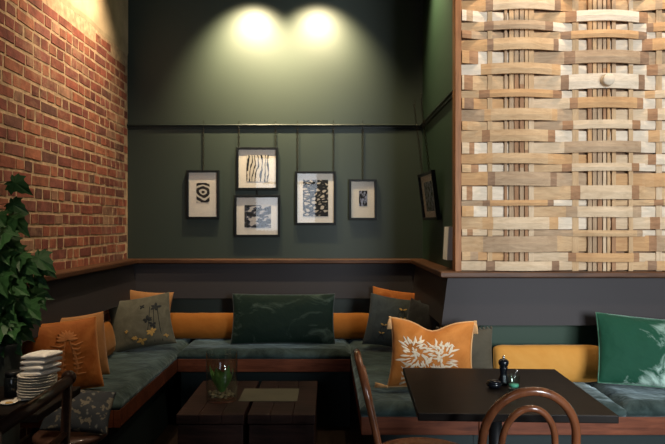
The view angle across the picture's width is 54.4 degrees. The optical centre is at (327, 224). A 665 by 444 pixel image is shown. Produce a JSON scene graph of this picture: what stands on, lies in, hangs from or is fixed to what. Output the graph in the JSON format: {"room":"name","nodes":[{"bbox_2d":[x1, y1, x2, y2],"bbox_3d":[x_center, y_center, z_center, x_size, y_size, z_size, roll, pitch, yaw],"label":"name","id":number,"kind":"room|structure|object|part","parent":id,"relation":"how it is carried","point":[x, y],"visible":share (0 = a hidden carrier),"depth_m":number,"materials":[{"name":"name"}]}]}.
{"room":"restaurant","nodes":[
{"label":"restaurant","id":0,"kind":"room"},
{"bbox_2d":[0,0,127,443],"bbox_3d":[-1.569,-0.319,1.225,0.203,3.342,7.050,0,0,0],"label":"wall","id":1,"kind":"structure","parent":0,"point":[64,63],"depth_m":3.64,"materials":[{"name":"brick"}]},
{"bbox_2d":[153,409,363,443],"bbox_3d":[0.965,1.400,1.225,5.470,0.100,7.650,0,0,0],"label":"floor","id":2,"kind":"structure","parent":0,"point":[352,434],"depth_m":4.17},
{"bbox_2d":[0,173,56,443],"bbox_3d":[-1.285,0.569,2.586,0.335,1.562,0.433,0,0,0],"label":"potted plant","id":3,"kind":"object","parent":2,"relation":"on","point":[20,304],"visible":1,"depth_m":2.59,"materials":[{"name":"green plant"}]},
{"bbox_3d":[-1.345,0.910,2.600,0.216,0.880,0.216,0,0,0],"label":"pot","id":4,"kind":"part","parent":3,"relation":"part of","materials":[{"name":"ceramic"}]},
{"bbox_2d":[0,370,75,443],"bbox_3d":[-0.952,0.889,1.669,0.466,0.924,0.508,0,0,0],"label":"chair","id":5,"kind":"object","parent":2,"relation":"on","point":[64,386],"visible":1,"depth_m":1.75,"materials":[{"name":"brown wood"}]},
{"bbox_3d":[-0.756,0.610,1.663,0.020,0.020,0.466,0,0,-3],"label":"cross rail","id":6,"kind":"part","parent":5,"relation":"part of","materials":[{"name":"brown wood"}]},
{"bbox_3d":[-0.772,0.902,1.895,0.049,0.896,0.028,0,0,0],"label":"post","id":7,"kind":"part","parent":5,"relation":"part of","materials":[{"name":"brown wood"}]},
{"bbox_2d":[0,386,80,422],"bbox_3d":[-1.185,0.975,2.230,0.530,0.750,0.360,0,0,0],"label":"side table","id":8,"kind":"object","parent":2,"relation":"on","point":[56,403],"visible":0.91,"depth_m":2.15,"materials":[{"name":"black wood"}]},
{"bbox_2d":[0,399,17,404],"bbox_3d":[-1.069,0.596,2.169,0.056,0.008,0.056,0,0,0],"label":"saucer","id":9,"kind":"object","parent":8,"relation":"on","point":[12,401],"visible":1,"depth_m":2.17,"materials":[{"name":"white ceramic"}]},
{"bbox_2d":[4,369,20,397],"bbox_3d":[-1.105,0.555,2.270,0.058,0.088,0.058,0,0,0],"label":"jar","id":10,"kind":"object","parent":8,"relation":"on","point":[10,380],"visible":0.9,"depth_m":2.25,"materials":[{"name":"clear glass"}]},
{"bbox_3d":[-1.105,0.520,2.270,0.052,0.017,0.052,0,0,0],"label":"lid","id":11,"kind":"part","parent":10,"relation":"part of","materials":[{"name":"black metal"}]},
{"bbox_2d":[17,396,31,400],"bbox_3d":[-1.007,0.594,2.246,0.129,0.010,0.129,0,0,0],"label":"plate","id":12,"kind":"object","parent":8,"relation":"on","point":[18,397],"visible":0.14,"depth_m":2.21,"materials":[{"name":"white ceramic"}]},
{"bbox_2d":[17,393,36,397],"bbox_3d":[-1.008,0.585,2.244,0.129,0.010,0.129,0,0,0],"label":"plate","id":13,"kind":"object","parent":12,"relation":"on","point":[19,395],"visible":0.23,"depth_m":2.21,"materials":[{"name":"white ceramic"}]},
{"bbox_2d":[17,390,40,394],"bbox_3d":[-1.010,0.576,2.246,0.129,0.010,0.129,0,0,0],"label":"plate","id":14,"kind":"object","parent":13,"relation":"on","point":[18,392],"visible":0.27,"depth_m":2.21,"materials":[{"name":"white ceramic"}]},
{"bbox_2d":[17,387,48,392],"bbox_3d":[-1.008,0.567,2.246,0.129,0.010,0.129,0,0,0],"label":"plate","id":15,"kind":"object","parent":14,"relation":"on","point":[18,389],"visible":0.3,"depth_m":2.21,"materials":[{"name":"white ceramic"}]},
{"bbox_2d":[17,382,55,389],"bbox_3d":[-1.008,0.557,2.246,0.129,0.010,0.129,0,0,0],"label":"plate","id":16,"kind":"object","parent":15,"relation":"on","point":[49,385],"visible":0.46,"depth_m":2.22,"materials":[{"name":"white ceramic"}]},
{"bbox_2d":[17,379,56,386],"bbox_3d":[-1.009,0.548,2.246,0.129,0.010,0.129,0,0,0],"label":"plate","id":17,"kind":"object","parent":16,"relation":"on","point":[54,381],"visible":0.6,"depth_m":2.22,"materials":[{"name":"white ceramic"}]},
{"bbox_2d":[17,376,57,384],"bbox_3d":[-1.007,0.539,2.245,0.129,0.010,0.129,0,0,0],"label":"plate","id":18,"kind":"object","parent":17,"relation":"on","point":[56,377],"visible":0.52,"depth_m":2.21,"materials":[{"name":"white ceramic"}]},
{"bbox_2d":[17,374,57,381],"bbox_3d":[-1.008,0.530,2.246,0.129,0.010,0.129,0,0,0],"label":"plate","id":19,"kind":"object","parent":18,"relation":"on","point":[55,375],"visible":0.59,"depth_m":2.22,"materials":[{"name":"white ceramic"}]},
{"bbox_2d":[17,372,56,378],"bbox_3d":[-1.009,0.521,2.245,0.129,0.010,0.129,0,0,0],"label":"plate","id":20,"kind":"object","parent":19,"relation":"on","point":[54,373],"visible":0.52,"depth_m":2.22,"materials":[{"name":"white ceramic"}]},
{"bbox_2d":[19,361,61,375],"bbox_3d":[-0.995,0.496,2.241,0.103,0.044,0.088,0,0,24],"label":"folded napkin","id":21,"kind":"object","parent":20,"relation":"on","point":[35,369],"visible":0.84,"depth_m":2.21,"materials":[{"name":"white fabric"}]},
{"bbox_2d":[20,350,62,364],"bbox_3d":[-0.991,0.456,2.241,0.103,0.045,0.088,0,0,18],"label":"folded napkin","id":22,"kind":"object","parent":21,"relation":"on","point":[41,356],"visible":1,"depth_m":2.21,"materials":[{"name":"white fabric"}]},
{"bbox_2d":[32,430,107,443],"bbox_3d":[-1.085,1.110,2.730,0.300,0.481,0.300,0,0,0],"label":"stool","id":23,"kind":"object","parent":2,"relation":"on","point":[41,436],"visible":0.49,"depth_m":2.66,"materials":[{"name":"brown wood"}]},
{"bbox_2d":[39,390,116,433],"bbox_3d":[-1.047,0.780,2.719,0.279,0.170,0.144,0,0,-6],"label":"cushion","id":24,"kind":"object","parent":23,"relation":"on","point":[91,410],"visible":0.77,"depth_m":2.68,"materials":[{"name":"grey fabric"}]},
{"bbox_2d":[20,339,192,443],"bbox_3d":[-1.225,1.080,3.904,0.482,0.540,1.689,0,0,0],"label":"bench","id":25,"kind":"object","parent":2,"relation":"on","point":[145,380],"visible":0.5,"depth_m":3.76,"materials":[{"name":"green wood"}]},
{"bbox_2d":[22,316,103,388],"bbox_3d":[-1.292,0.640,3.139,0.378,0.354,0.154,0,0,-41],"label":"cushion","id":26,"kind":"object","parent":25,"relation":"on","point":[77,339],"visible":0.64,"depth_m":3.14,"materials":[{"name":"orange fabric"}]},
{"bbox_2d":[60,311,109,374],"bbox_3d":[-1.308,0.640,3.386,0.320,0.346,0.118,0,0,-43],"label":"cushion","id":27,"kind":"object","parent":25,"relation":"on","point":[103,358],"visible":0.29,"depth_m":3.44,"materials":[{"name":"orange fabric"}]},
{"bbox_2d":[104,321,115,355],"bbox_3d":[-1.389,0.709,3.835,0.120,0.216,0.560,0,0,-1],"label":"bolster cushion","id":28,"kind":"object","parent":25,"relation":"on","point":[110,341],"visible":0.27,"depth_m":3.98,"materials":[{"name":"fabric"}]},
{"bbox_2d":[108,292,176,351],"bbox_3d":[-1.228,0.642,4.258,0.456,0.383,0.183,0,0,-12],"label":"cushion","id":29,"kind":"object","parent":25,"relation":"on","point":[146,321],"visible":0.87,"depth_m":4.21,"materials":[{"name":"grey fabric"}]},
{"bbox_2d":[137,338,146,344],"bbox_3d":[-1.201,0.753,4.177,0.064,0.050,0.011,0,0,-13],"label":"flower","id":30,"kind":"object","parent":29,"relation":"on","point":[140,341],"depth_m":4.18,"materials":[{"name":"yellow fabric"}]},
{"bbox_2d":[143,315,151,322],"bbox_3d":[-1.176,0.610,4.210,0.060,0.051,0.007,-8,-20,-14],"label":"flower","id":31,"kind":"object","parent":29,"relation":"on","point":[148,318],"depth_m":4.21,"materials":[{"name":"black fabric"}]},
{"bbox_2d":[147,328,155,335],"bbox_3d":[-1.143,0.693,4.194,0.065,0.054,0.012,-8,-20,-14],"label":"flower","id":32,"kind":"object","parent":29,"relation":"on","point":[150,331],"depth_m":4.19,"materials":[{"name":"yellow fabric"}]},
{"bbox_2d":[151,303,160,309],"bbox_3d":[-1.133,0.536,4.263,0.073,0.056,0.019,-8,-20,-14],"label":"flower","id":33,"kind":"object","parent":29,"relation":"on","point":[154,306],"depth_m":4.26,"materials":[{"name":"black fabric"}]},
{"bbox_2d":[130,290,173,308],"bbox_3d":[-1.264,0.631,4.527,0.358,0.369,0.110,0,0,-8],"label":"cushion","id":34,"kind":"object","parent":25,"relation":"on","point":[133,294],"visible":0.15,"depth_m":4.52,"materials":[{"name":"orange fabric"}]},
{"bbox_2d":[176,381,258,443],"bbox_3d":[-0.579,1.131,3.515,0.332,0.403,0.690,0,0,0],"label":"coffee table","id":35,"kind":"object","parent":2,"relation":"on","point":[199,421],"visible":0.84,"depth_m":3.18,"materials":[{"name":"brown wood"}]},
{"bbox_2d":[206,349,236,403],"bbox_3d":[-0.565,0.801,3.440,0.166,0.257,0.166,0,0,0],"label":"glass vase","id":36,"kind":"object","parent":35,"relation":"on","point":[221,380],"visible":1,"depth_m":3.41,"materials":[{"name":"clear glass"}]},
{"bbox_2d":[177,339,350,426],"bbox_3d":[-0.418,1.081,4.487,1.144,0.537,0.523,0,0,0],"label":"bench","id":37,"kind":"object","parent":2,"relation":"on","point":[329,365],"visible":0.66,"depth_m":4.31,"materials":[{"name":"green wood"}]},
{"bbox_2d":[170,313,232,338],"bbox_3d":[-0.800,0.723,4.643,0.860,0.185,0.127,0,0,0],"label":"bolster cushion","id":38,"kind":"object","parent":37,"relation":"on","point":[184,325],"visible":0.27,"depth_m":4.59,"materials":[{"name":"fabric"}]},
{"bbox_2d":[230,294,334,344],"bbox_3d":[-0.310,0.650,4.486,0.719,0.341,0.157,0,0,0],"label":"cushion","id":39,"kind":"object","parent":37,"relation":"on","point":[257,318],"visible":1,"depth_m":4.43,"materials":[{"name":"green fabric"}]},
{"bbox_2d":[333,313,368,338],"bbox_3d":[0.020,0.724,4.643,0.620,0.186,0.128,0,0,0],"label":"bolster cushion","id":40,"kind":"object","parent":37,"relation":"on","point":[346,325],"visible":0.34,"depth_m":4.59,"materials":[{"name":"fabric"}]},
{"bbox_2d":[248,381,316,443],"bbox_3d":[-0.229,1.131,3.515,0.332,0.403,0.690,0,0,0],"label":"coffee table","id":41,"kind":"object","parent":2,"relation":"on","point":[270,422],"visible":0.95,"depth_m":3.18,"materials":[{"name":"brown wood"}]},
{"bbox_2d":[238,389,298,400],"bbox_3d":[-0.318,0.928,3.540,0.310,0.002,0.260,0,0,0],"label":"paper menu","id":42,"kind":"object","parent":41,"relation":"on","point":[248,394],"visible":1,"depth_m":3.52,"materials":[{"name":"beige paper"}]},
{"bbox_2d":[353,349,457,443],"bbox_3d":[0.327,0.913,2.470,0.460,0.877,0.384,0,0,0],"label":"bentwood chair","id":43,"kind":"object","parent":2,"relation":"on","point":[361,369],"visible":1,"depth_m":2.37,"materials":[{"name":"brown wood"}]},
{"bbox_3d":[0.365,0.885,2.470,0.384,0.033,0.384,0,0,0],"label":"seat","id":44,"kind":"part","parent":43,"relation":"part of","materials":[{"name":"brown wood"}]},
{"bbox_2d":[349,339,477,443],"bbox_3d":[0.421,1.079,3.851,0.546,0.541,1.794,0,0,0],"label":"bench","id":45,"kind":"object","parent":2,"relation":"on","point":[396,416],"visible":0.34,"depth_m":3.06,"materials":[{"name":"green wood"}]},
{"bbox_2d":[362,293,419,346],"bbox_3d":[0.427,0.638,4.237,0.392,0.368,0.166,0,0,25],"label":"cushion","id":46,"kind":"object","parent":45,"relation":"on","point":[381,307],"visible":0.59,"depth_m":4.22,"materials":[{"name":"fabric"}]},
{"bbox_2d":[373,286,414,299],"bbox_3d":[0.479,0.624,4.522,0.419,0.385,0.113,0,0,8],"label":"cushion","id":47,"kind":"object","parent":45,"relation":"on","point":[379,291],"visible":0.2,"depth_m":4.52,"materials":[{"name":"orange fabric"}]},
{"bbox_2d":[406,298,438,329],"bbox_3d":[0.567,0.636,3.934,0.126,0.352,0.348,0,0,-17],"label":"cushion","id":48,"kind":"object","parent":45,"relation":"on","point":[418,312],"visible":0.3,"depth_m":3.90,"materials":[{"name":"black fabric"}]},
{"bbox_2d":[375,316,477,387],"bbox_3d":[0.509,0.643,3.211,0.549,0.359,0.168,0,0,7],"label":"cushion","id":49,"kind":"object","parent":45,"relation":"on","point":[414,345],"visible":0.78,"depth_m":3.18,"materials":[{"name":"orange fabric"}]},
{"bbox_2d":[403,368,618,443],"bbox_3d":[0.616,0.975,2.380,0.630,0.750,0.660,0,0,3],"label":"cafe table","id":50,"kind":"object","parent":2,"relation":"on","point":[436,394],"visible":0.85,"depth_m":2.26,"materials":[{"name":"brown wood"}]},
{"bbox_2d":[486,379,501,388],"bbox_3d":[0.612,0.585,2.385,0.058,0.030,0.058,0,0,0],"label":"dish","id":51,"kind":"object","parent":50,"relation":"on","point":[492,383],"visible":1,"depth_m":2.37,"materials":[{"name":"black ceramic"}]},
{"bbox_3d":[0.612,0.576,2.385,0.055,0.012,0.055,0,0,0],"label":"lid","id":52,"kind":"part","parent":51,"relation":"part of","materials":[{"name":"black ceramic"}]},
{"bbox_2d":[486,383,501,388],"bbox_3d":[0.612,0.591,2.385,0.058,0.017,0.058,0,0,0],"label":"bowl","id":53,"kind":"object","parent":51,"relation":"on","point":[492,385],"depth_m":2.36,"materials":[{"name":"black ceramic"}]},
{"bbox_2d":[498,356,509,384],"bbox_3d":[0.662,0.546,2.440,0.044,0.107,0.044,0,0,0],"label":"pepper mill","id":54,"kind":"object","parent":50,"relation":"on","point":[503,363],"visible":0.92,"depth_m":2.43,"materials":[{"name":"black paint"}]},
{"bbox_2d":[507,369,520,388],"bbox_3d":[0.682,0.565,2.375,0.048,0.068,0.048,0,0,0],"label":"jar","id":55,"kind":"object","parent":50,"relation":"on","point":[513,385],"visible":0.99,"depth_m":2.37,"materials":[{"name":"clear glass"}]},
{"bbox_2d":[477,386,580,443],"bbox_3d":[0.603,0.913,2.117,0.384,0.877,0.460,0,0,0],"label":"bentwood chair","id":56,"kind":"object","parent":2,"relation":"on","point":[516,394],"visible":1,"depth_m":1.91,"materials":[{"name":"brown wood"}]},
{"bbox_2d":[473,382,664,443],"bbox_3d":[1.844,1.079,3.222,2.312,0.543,0.536,0,0,0],"label":"bench","id":57,"kind":"object","parent":2,"relation":"on","point":[640,410],"visible":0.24,"depth_m":2.99,"materials":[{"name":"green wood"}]},
{"bbox_2d":[436,326,492,368],"bbox_3d":[0.712,0.668,3.359,0.302,0.278,0.103,0,0,-10],"label":"cushion","id":58,"kind":"object","parent":57,"relation":"on","point":[482,341],"visible":0.26,"depth_m":3.33,"materials":[{"name":"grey fabric"}]},
{"bbox_3d":[0.711,0.541,3.373,0.301,0.024,0.016,0,-6,-3],"label":"bobble trim","id":59,"kind":"part","parent":58,"relation":"part of","materials":[{"name":"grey fabric"}]},
{"bbox_2d":[493,345,597,381],"bbox_3d":[1.155,0.728,3.403,0.570,0.195,0.122,0,0,1],"label":"bolster cushion","id":60,"kind":"object","parent":57,"relation":"on","point":[577,363],"visible":0.59,"depth_m":3.35,"materials":[{"name":"yellow fabric"}]},
{"bbox_2d":[595,312,664,387],"bbox_3d":[1.642,0.636,3.217,0.625,0.387,0.178,0,0,6],"label":"cushion","id":61,"kind":"object","parent":57,"relation":"on","point":[631,350],"visible":1,"depth_m":3.17,"materials":[{"name":"fabric"}]},
{"bbox_2d":[128,0,422,408],"bbox_3d":[-0.427,-0.320,4.850,2.485,3.340,0.200,0,0,0],"label":"wall","id":62,"kind":"structure","parent":0,"point":[190,61],"depth_m":4.75,"materials":[{"name":"green paint"}]},
{"bbox_2d":[186,121,219,218],"bbox_3d":[-0.915,-0.404,4.734,0.240,0.720,0.028,0,0,0],"label":"framed print","id":63,"kind":"object","parent":62,"relation":"attached to","point":[202,186],"visible":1,"depth_m":4.74,"materials":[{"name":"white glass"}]},
{"bbox_2d":[196,183,209,201],"bbox_3d":[-0.915,-0.236,4.734,0.096,0.143,0.002,0,0,0],"label":"print","id":64,"kind":"object","parent":63,"relation":"attached to","point":[202,189],"depth_m":4.73},
{"bbox_2d":[186,170,219,218],"bbox_3d":[-0.915,-0.222,4.733,0.240,0.357,0.026,0,0,0],"label":"picture frame","id":65,"kind":"object","parent":63,"relation":"attached to","point":[202,186],"depth_m":4.74,"materials":[{"name":"black wood"}]},
{"bbox_3d":[-0.911,-0.580,4.737,0.016,0.366,0.016,0,0,45],"label":"chain","id":66,"kind":"part","parent":63,"relation":"part of","materials":[{"name":"metal"}]},
{"bbox_2d":[234,190,279,236],"bbox_3d":[-0.517,-0.097,4.734,0.335,0.368,0.028,0,0,0],"label":"framed print","id":67,"kind":"object","parent":62,"relation":"attached to","point":[257,215],"visible":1,"depth_m":4.73,"materials":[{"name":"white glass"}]},
{"bbox_2d":[236,126,277,189],"bbox_3d":[-0.517,-0.509,4.734,0.306,0.508,0.028,0,0,0],"label":"framed print","id":68,"kind":"object","parent":62,"relation":"hanging from","point":[256,167],"visible":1,"depth_m":4.73,"materials":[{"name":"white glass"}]},
{"bbox_2d":[236,147,277,189],"bbox_3d":[-0.517,-0.412,4.733,0.306,0.313,0.026,0,0,0],"label":"picture frame","id":69,"kind":"object","parent":68,"relation":"attached to","point":[256,167],"depth_m":4.73,"materials":[{"name":"black wood"}]},
{"bbox_2d":[127,89,452,128],"bbox_3d":[-0.388,-0.724,4.125,2.165,0.032,1.250,0,0,0],"label":"trim","id":70,"kind":"structure","parent":62,"relation":"attached to","point":[449,96],"depth_m":4.74,"materials":[{"name":"paint"}]},
{"bbox_2d":[295,121,335,224],"bbox_3d":[-0.091,-0.382,4.734,0.299,0.763,0.028,0,0,0],"label":"framed print","id":71,"kind":"object","parent":62,"relation":"attached to","point":[315,191],"visible":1,"depth_m":4.73,"materials":[{"name":"paper"}]},
{"bbox_3d":[-0.222,-0.577,4.737,0.016,0.373,0.016,0,0,45],"label":"chain","id":72,"kind":"part","parent":71,"relation":"part of","materials":[{"name":"metal"}]},
{"bbox_2d":[295,171,335,224],"bbox_3d":[-0.091,-0.197,4.733,0.299,0.394,0.026,0,0,0],"label":"picture frame","id":73,"kind":"object","parent":71,"relation":"attached to","point":[315,191],"depth_m":4.73,"materials":[{"name":"black wood"}]},
{"bbox_3d":[0.040,-0.577,4.737,0.016,0.373,0.016,0,0,45],"label":"chain","id":74,"kind":"part","parent":71,"relation":"part of","materials":[{"name":"metal"}]},
{"bbox_2d":[23,264,664,341],"bbox_3d":[0.965,0.403,2.875,4.870,0.250,3.750,0,0,0],"label":"wainscoting","id":75,"kind":"structure","parent":62,"relation":"attached to","point":[486,301],"depth_m":3.66,"materials":[{"name":"grey paint"}]},
{"bbox_2d":[27,259,664,284],"bbox_3d":[0.965,0.262,2.875,4.870,0.032,3.750,0,0,0],"label":"trim","id":76,"kind":"structure","parent":62,"relation":"attached to","point":[437,269],"depth_m":3.70,"materials":[{"name":"brown wood"}]},
{"bbox_2d":[349,126,376,219],"bbox_3d":[0.255,-0.400,4.734,0.204,0.727,0.028,0,0,0],"label":"framed print","id":77,"kind":"object","parent":62,"relation":"attached to","point":[362,192],"visible":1,"depth_m":4.74,"materials":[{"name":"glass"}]},
{"bbox_2d":[359,191,366,205],"bbox_3d":[0.257,-0.195,4.734,0.061,0.114,0.002,0,0,0],"label":"print","id":78,"kind":"object","parent":77,"relation":"attached to","point":[362,194],"depth_m":4.73},
{"bbox_2d":[349,179,376,219],"bbox_3d":[0.255,-0.186,4.733,0.204,0.299,0.026,0,0,0],"label":"picture frame","id":79,"kind":"object","parent":77,"relation":"attached to","point":[362,192],"depth_m":4.74,"materials":[{"name":"black wood"}]},
{"bbox_3d":[0.255,-0.548,4.737,0.016,0.432,0.016,0,0,45],"label":"chain","id":80,"kind":"part","parent":77,"relation":"part of","materials":[{"name":"metal"}]},
{"bbox_2d":[423,0,478,328],"bbox_3d":[0.755,-0.320,4.125,0.120,3.340,1.250,0,0,0],"label":"wall","id":81,"kind":"structure","parent":0,"point":[437,14],"depth_m":4.03,"materials":[{"name":"green paint"}]},
{"bbox_2d":[413,94,440,219],"bbox_3d":[0.619,-0.425,4.136,0.111,0.786,0.400,0,0,-4],"label":"framed print","id":82,"kind":"object","parent":81,"relation":"attached to","point":[427,183],"visible":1,"depth_m":4.11,"materials":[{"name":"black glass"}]},
{"bbox_3d":[0.593,-0.576,4.234,0.021,0.489,0.016,-7,0,-4],"label":"chain","id":83,"kind":"part","parent":82,"relation":"part of","materials":[{"name":"metal"}]},
{"bbox_3d":[0.607,-0.576,4.035,0.021,0.489,0.016,-7,0,-4],"label":"chain","id":84,"kind":"part","parent":82,"relation":"part of","materials":[{"name":"metal"}]},
{"bbox_2d":[417,170,440,219],"bbox_3d":[0.644,-0.185,4.138,0.026,0.305,0.400,-7,0,-4],"label":"picture frame","id":85,"kind":"object","parent":82,"relation":"attached to","point":[427,183],"depth_m":4.12,"materials":[{"name":"black wood"}]},
{"bbox_2d":[424,181,434,211],"bbox_3d":[0.646,-0.182,4.134,0.002,0.189,0.216,-7,0,-4],"label":"print","id":86,"kind":"object","parent":82,"relation":"attached to","point":[428,191],"depth_m":4.12},
{"bbox_2d":[443,227,452,259],"bbox_3d":[0.676,0.102,3.645,0.036,0.185,0.130,0,0,0],"label":"paper holder","id":87,"kind":"object","parent":81,"relation":"attached to","point":[448,231],"visible":0.86,"depth_m":3.58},
{"bbox_2d":[479,325,597,366],"bbox_3d":[2.107,-0.320,3.600,2.585,3.340,0.200,0,0,0],"label":"wall","id":88,"kind":"structure","parent":0,"point":[501,334],"depth_m":3.50,"materials":[{"name":"green paint"}]},
{"bbox_2d":[453,0,664,270],"bbox_3d":[2.036,-0.871,3.428,2.726,2.234,0.143,0,0,0],"label":"panel","id":89,"kind":"object","parent":88,"relation":"attached to","point":[559,105],"visible":1,"depth_m":3.45,"materials":[{"name":"brown wood"}]},
{"bbox_3d":[1.461,-0.757,3.378,0.062,0.062,0.044,0,0,0],"label":"knob","id":90,"kind":"part","parent":89,"relation":"part of","materials":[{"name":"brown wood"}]}
]}

